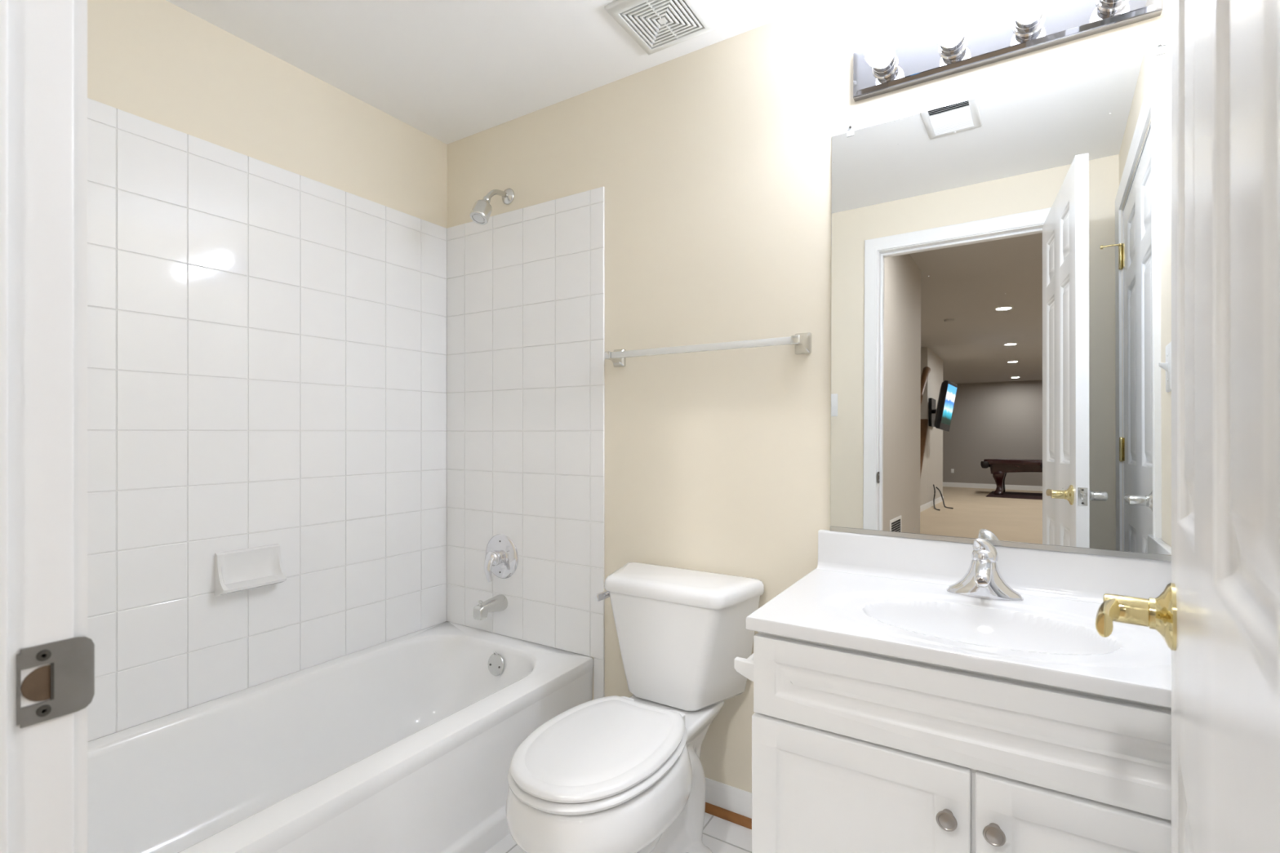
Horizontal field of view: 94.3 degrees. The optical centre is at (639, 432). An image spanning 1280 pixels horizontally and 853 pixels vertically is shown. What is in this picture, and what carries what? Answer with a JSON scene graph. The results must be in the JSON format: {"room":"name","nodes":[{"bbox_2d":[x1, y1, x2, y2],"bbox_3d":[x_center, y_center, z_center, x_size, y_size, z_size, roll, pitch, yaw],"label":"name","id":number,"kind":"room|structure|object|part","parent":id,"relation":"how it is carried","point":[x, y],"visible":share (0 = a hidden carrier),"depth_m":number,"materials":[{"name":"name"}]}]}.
{"room":"bathroom","nodes":[
{"label":"bathroom","id":0,"kind":"room"},
{"bbox_2d":[87,0,447,742],"bbox_3d":[-1.252,-0.019,1.763,0.120,2.296,1.590,0,0,32],"label":"wall","id":1,"kind":"structure","parent":0,"point":[158,61],"depth_m":1.78,"materials":[{"name":"beige paint"}]},
{"bbox_2d":[87,97,446,742],"bbox_3d":[-1.167,-0.031,1.778,0.008,1.586,1.475,0,0,32],"label":"wall tile","id":2,"kind":"structure","parent":1,"relation":"attached to","point":[267,343],"depth_m":1.76,"materials":[{"name":"white tile"}]},
{"bbox_2d":[214,543,286,595],"bbox_3d":[-1.144,0.405,1.754,0.059,0.121,0.172,0,0,32],"label":"soap dish","id":3,"kind":"object","parent":2,"relation":"attached to","point":[244,569],"visible":1,"depth_m":1.75,"materials":[{"name":"white ceramic"}]},
{"bbox_2d":[166,0,829,144],"bbox_3d":[-0.182,-1.217,1.238,2.492,0.100,1.595,0,0,32],"label":"ceiling","id":4,"kind":"structure","parent":0,"point":[451,71],"depth_m":1.79,"materials":[{"name":"white paint"}]},
{"bbox_2d":[604,0,718,54],"bbox_3d":[0.063,-1.159,1.664,0.233,0.016,0.233,0,0,32],"label":"exhaust fan","id":5,"kind":"object","parent":4,"relation":"attached to","point":[655,25],"visible":1,"depth_m":1.66,"materials":[{"name":"white plastic"}]},
{"bbox_2d":[484,812,751,852],"bbox_3d":[-0.196,1.169,1.217,2.492,0.080,1.645,0,0,32],"label":"floor","id":6,"kind":"structure","parent":0,"point":[720,835],"depth_m":1.65,"materials":[{"name":"white tile"}]},
{"bbox_2d":[87,621,593,852],"bbox_3d":[-0.857,0.946,1.586,0.736,0.367,1.472,0,0,32],"label":"bathtub","id":7,"kind":"object","parent":6,"relation":"on","point":[408,743],"visible":0.96,"depth_m":1.62,"materials":[{"name":"white ceramic"}]},
{"bbox_3d":[-0.513,0.826,2.113,0.077,0.076,0.017,0,0,32],"label":"overflow plate","id":8,"kind":"part","parent":7,"relation":"part of","materials":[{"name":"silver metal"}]},
{"bbox_2d":[506,562,764,852],"bbox_3d":[-0.031,0.772,1.497,0.462,0.716,0.731,0,0,32],"label":"toilet","id":9,"kind":"object","parent":6,"relation":"on","point":[614,774],"visible":1,"depth_m":1.48,"materials":[{"name":"white glazed porcelain"}]},
{"bbox_3d":[-0.096,0.743,1.375,0.342,0.020,0.455,0,0,32],"label":"seat","id":10,"kind":"part","parent":9,"relation":"part of","materials":[{"name":"white plastic"}]},
{"bbox_3d":[-0.096,0.718,1.375,0.332,0.021,0.445,0,0,32],"label":"seat lid","id":11,"kind":"part","parent":9,"relation":"part of","materials":[{"name":"white plastic"}]},
{"bbox_3d":[-0.099,0.489,1.780,0.030,0.028,0.074,0,0,32],"label":"flush lever","id":12,"kind":"part","parent":9,"relation":"part of","materials":[{"name":"silver metal"}]},
{"bbox_3d":[-0.032,0.944,1.478,0.368,0.372,0.694,0,0,32],"label":"bowl","id":13,"kind":"part","parent":9,"relation":"part of","materials":[{"name":"white ceramic"}]},
{"bbox_3d":[0.103,0.436,1.712,0.462,0.044,0.224,0,0,32],"label":"tank lid","id":14,"kind":"part","parent":9,"relation":"part of","materials":[{"name":"white ceramic"}]},
{"bbox_3d":[0.104,0.605,1.714,0.444,0.295,0.207,0,0,32],"label":"tank","id":15,"kind":"part","parent":9,"relation":"part of","materials":[{"name":"white ceramic"}]},
{"bbox_2d":[751,631,1171,852],"bbox_3d":[0.668,0.761,1.193,0.750,0.737,0.532,0,0,32],"label":"vanity cabinet","id":16,"kind":"object","parent":6,"relation":"on","point":[854,751],"visible":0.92,"depth_m":1.01,"materials":[{"name":"white wood"}]},
{"bbox_2d":[733,653,753,681],"bbox_3d":[0.271,0.504,1.319,0.069,0.050,0.170,0,0,32],"label":"toilet paper holder","id":17,"kind":"object","parent":16,"relation":"attached to","point":[743,666],"visible":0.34,"depth_m":1.26,"materials":[{"name":"white ceramic"}]},
{"bbox_3d":[0.390,0.800,1.094,0.383,0.469,0.018,0,0,32],"label":"door","id":18,"kind":"part","parent":16,"relation":"part of","materials":[{"name":"white wood"}]},
{"bbox_3d":[0.512,0.644,0.992,0.032,0.032,0.026,0,0,32],"label":"knob","id":19,"kind":"part","parent":16,"relation":"part of","materials":[{"name":"silver metal"}]},
{"bbox_2d":[746,529,1171,708],"bbox_3d":[0.670,0.374,1.199,0.759,0.222,0.522,0,0,32],"label":"countertop","id":20,"kind":"structure","parent":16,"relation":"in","point":[884,595],"depth_m":1.24,"materials":[{"name":"white stone"}]},
{"bbox_2d":[946,537,1023,601],"bbox_3d":[0.769,0.300,1.307,0.129,0.128,0.137,0,0,-2],"label":"faucet","id":21,"kind":"object","parent":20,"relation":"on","point":[983,579],"visible":1,"depth_m":1.30,"materials":[{"name":"silver metal"}]},
{"bbox_3d":[0.744,0.299,1.288,0.036,0.046,0.108,0,0,32],"label":"spout","id":22,"kind":"part","parent":21,"relation":"part of","materials":[{"name":"silver metal"}]},
{"bbox_3d":[0.770,0.262,1.327,0.052,0.052,0.049,0,0,32],"label":"lever handle","id":23,"kind":"part","parent":21,"relation":"part of","materials":[{"name":"silver metal"}]},
{"bbox_3d":[0.570,0.644,0.956,0.032,0.032,0.026,0,0,32],"label":"knob","id":24,"kind":"part","parent":16,"relation":"part of","materials":[{"name":"silver metal"}]},
{"bbox_3d":[0.710,0.800,0.895,0.358,0.469,0.018,0,0,32],"label":"door","id":25,"kind":"part","parent":16,"relation":"part of","materials":[{"name":"white wood"}]},
{"bbox_2d":[447,0,1171,792],"bbox_3d":[0.206,-0.019,1.865,2.492,2.296,0.120,0,0,32],"label":"wall","id":26,"kind":"structure","parent":0,"point":[713,163],"depth_m":1.76,"materials":[{"name":"beige paint"}]},
{"bbox_2d":[469,188,514,225],"bbox_3d":[-0.537,-0.827,2.148,0.068,0.174,0.181,0,0,32],"label":"shower","id":27,"kind":"object","parent":26,"relation":"attached to","point":[480,214],"visible":1,"depth_m":2.10,"materials":[{"name":"silver metal"}]},
{"bbox_3d":[-0.525,-0.860,2.171,0.020,0.067,0.115,0,0,30],"label":"arm","id":28,"kind":"part","parent":27,"relation":"part of","materials":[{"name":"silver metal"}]},
{"bbox_2d":[446,186,604,699],"bbox_3d":[-0.452,0.153,2.198,0.781,1.953,0.008,0,0,32],"label":"wall tile","id":29,"kind":"structure","parent":26,"relation":"attached to","point":[526,286],"depth_m":2.16,"materials":[{"name":"white tile"}]},
{"bbox_2d":[473,594,507,620],"bbox_3d":[-0.551,0.639,2.180,0.060,0.066,0.126,0,0,32],"label":"tub spout","id":30,"kind":"object","parent":29,"relation":"attached to","point":[499,602],"visible":1,"depth_m":2.16,"materials":[{"name":"silver metal"}]},
{"bbox_2d":[484,533,518,582],"bbox_3d":[-0.541,0.466,2.197,0.166,0.166,0.087,0,0,32],"label":"shower valve","id":31,"kind":"object","parent":29,"relation":"attached to","point":[501,557],"visible":1,"depth_m":2.20,"materials":[{"name":"silver metal"}]},
{"bbox_3d":[-0.545,0.490,2.191,0.060,0.110,0.073,0,0,32],"label":"lever handle","id":32,"kind":"part","parent":31,"relation":"part of","materials":[{"name":"silver metal"}]},
{"bbox_2d":[604,332,811,367],"bbox_3d":[0.173,-0.245,1.770,0.654,0.058,0.075,0,0,32],"label":"towel bar","id":33,"kind":"object","parent":26,"relation":"attached to","point":[802,341],"visible":1,"depth_m":1.70,"materials":[{"name":"white metal"}]},
{"bbox_3d":[-0.086,-0.245,1.930,0.045,0.058,0.075,0,0,32],"label":"post","id":34,"kind":"part","parent":33,"relation":"part of","materials":[{"name":"white ceramic"}]},
{"bbox_3d":[0.432,-0.245,1.609,0.045,0.058,0.075,0,0,32],"label":"post","id":35,"kind":"part","parent":33,"relation":"part of","materials":[{"name":"white ceramic"}]},
{"bbox_2d":[705,777,751,818],"bbox_3d":[0.184,1.087,1.800,0.718,0.085,0.013,0,0,32],"label":"baseboard","id":36,"kind":"structure","parent":26,"relation":"attached to","point":[735,800],"depth_m":1.75,"materials":[{"name":"white paint"}]},
{"bbox_2d":[705,802,751,829],"bbox_3d":[0.176,1.120,1.787,0.718,0.020,0.017,0,0,32],"label":"trim","id":37,"kind":"structure","parent":26,"relation":"attached to","point":[717,811],"depth_m":1.73,"materials":[{"name":"brown wood"}]},
{"bbox_2d":[816,529,1171,604],"bbox_3d":[0.798,0.315,1.403,0.750,0.102,0.041,0,0,32],"label":"backsplash","id":38,"kind":"structure","parent":26,"relation":"attached to","point":[1075,576],"depth_m":1.36,"materials":[{"name":"white stone"}]},
{"bbox_2d":[830,42,1171,561],"bbox_3d":[0.815,-0.276,1.404,0.715,1.078,0.033,0,0,33],"label":"wall mirror","id":39,"kind":"object","parent":26,"relation":"attached to","point":[1001,261],"visible":0.98,"depth_m":1.37,"materials":[{"name":"white mirror"}]},
{"bbox_2d":[853,0,1162,102],"bbox_3d":[0.794,-0.931,1.351,0.615,0.117,0.132,0,0,32],"label":"vanity light","id":40,"kind":"object","parent":26,"relation":"attached to","point":[957,42],"visible":1,"depth_m":1.37,"materials":[{"name":"silver metal"}]},
{"bbox_3d":[0.574,-0.927,1.428,0.069,0.069,0.032,0,0,32],"label":"bulb","id":41,"kind":"part","parent":40,"relation":"part of","materials":[{"name":"white glass"}]},
{"bbox_3d":[0.593,-0.927,1.459,0.069,0.069,0.040,0,0,32],"label":"globe","id":42,"kind":"part","parent":40,"relation":"part of","materials":[{"name":"white glass"}]},
{"bbox_2d":[871,53,898,79],"bbox_3d":[0.611,-0.927,1.487,0.063,0.063,0.038,0,0,32],"label":"bulb","id":43,"kind":"object","parent":40,"relation":"attached to","point":[891,70],"depth_m":1.49,"materials":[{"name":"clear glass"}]},
{"bbox_3d":[0.703,-0.927,1.348,0.069,0.069,0.032,0,0,32],"label":"bulb","id":44,"kind":"part","parent":40,"relation":"part of","materials":[{"name":"white glass"}]},
{"bbox_3d":[0.722,-0.927,1.379,0.069,0.069,0.040,0,0,32],"label":"globe","id":45,"kind":"part","parent":40,"relation":"part of","materials":[{"name":"white glass"}]},
{"bbox_2d":[937,34,968,59],"bbox_3d":[0.740,-0.927,1.407,0.063,0.063,0.038,0,0,32],"label":"bulb","id":46,"kind":"object","parent":40,"relation":"attached to","point":[959,51],"depth_m":1.41,"materials":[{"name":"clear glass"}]},
{"bbox_2d":[1012,11,1045,36],"bbox_3d":[0.869,-0.927,1.327,0.063,0.063,0.038,0,0,32],"label":"bulb","id":47,"kind":"object","parent":40,"relation":"attached to","point":[1037,27],"depth_m":1.33,"materials":[{"name":"clear glass"}]},
{"bbox_3d":[0.832,-0.927,1.268,0.069,0.069,0.032,0,0,32],"label":"bulb","id":48,"kind":"part","parent":40,"relation":"part of","materials":[{"name":"white glass"}]},
{"bbox_3d":[0.851,-0.927,1.298,0.069,0.069,0.040,0,0,32],"label":"globe","id":49,"kind":"part","parent":40,"relation":"part of","materials":[{"name":"white glass"}]},
{"bbox_2d":[1095,0,1129,12],"bbox_3d":[0.998,-0.927,1.247,0.063,0.063,0.038,0,0,32],"label":"bulb","id":50,"kind":"object","parent":40,"relation":"attached to","point":[1101,6],"depth_m":1.26,"materials":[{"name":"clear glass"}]},
{"bbox_3d":[-0.582,-0.344,0.480,2.372,2.947,0.115,0,0,32],"label":"wall","id":51,"kind":"structure","parent":0,"visible":0},
{"bbox_2d":[0,0,87,852],"bbox_3d":[-0.164,0.068,0.220,0.836,2.123,0.147,0,0,32],"label":"door frame","id":52,"kind":"structure","parent":51,"relation":"attached to","point":[37,36],"depth_m":0.44,"materials":[{"name":"white paint"}]},
{"bbox_2d":[16,636,94,728],"bbox_3d":[-0.438,0.185,0.447,0.003,0.057,0.043,0,0,29],"label":"strike plate","id":53,"kind":"object","parent":52,"relation":"attached to","point":[68,682],"visible":1,"depth_m":0.45,"materials":[{"name":"metal"}]},
{"bbox_2d":[1095,0,1279,852],"bbox_3d":[0.359,0.100,0.379,0.160,2.035,0.717,0,0,44],"label":"door","id":54,"kind":"structure","parent":51,"relation":"in","point":[1218,616],"depth_m":0.33,"materials":[{"name":"white paint"}]},
{"bbox_3d":[0.489,0.186,0.601,0.039,0.028,0.098,0,0,43],"label":"handle","id":55,"kind":"part","parent":54,"relation":"part of","materials":[{"name":"gold metal"}]},
{"bbox_3d":[0.533,0.186,0.608,0.021,0.067,0.067,0,0,39],"label":"lever handle","id":56,"kind":"part","parent":54,"relation":"part of","materials":[{"name":"gold metal"}]}
]}

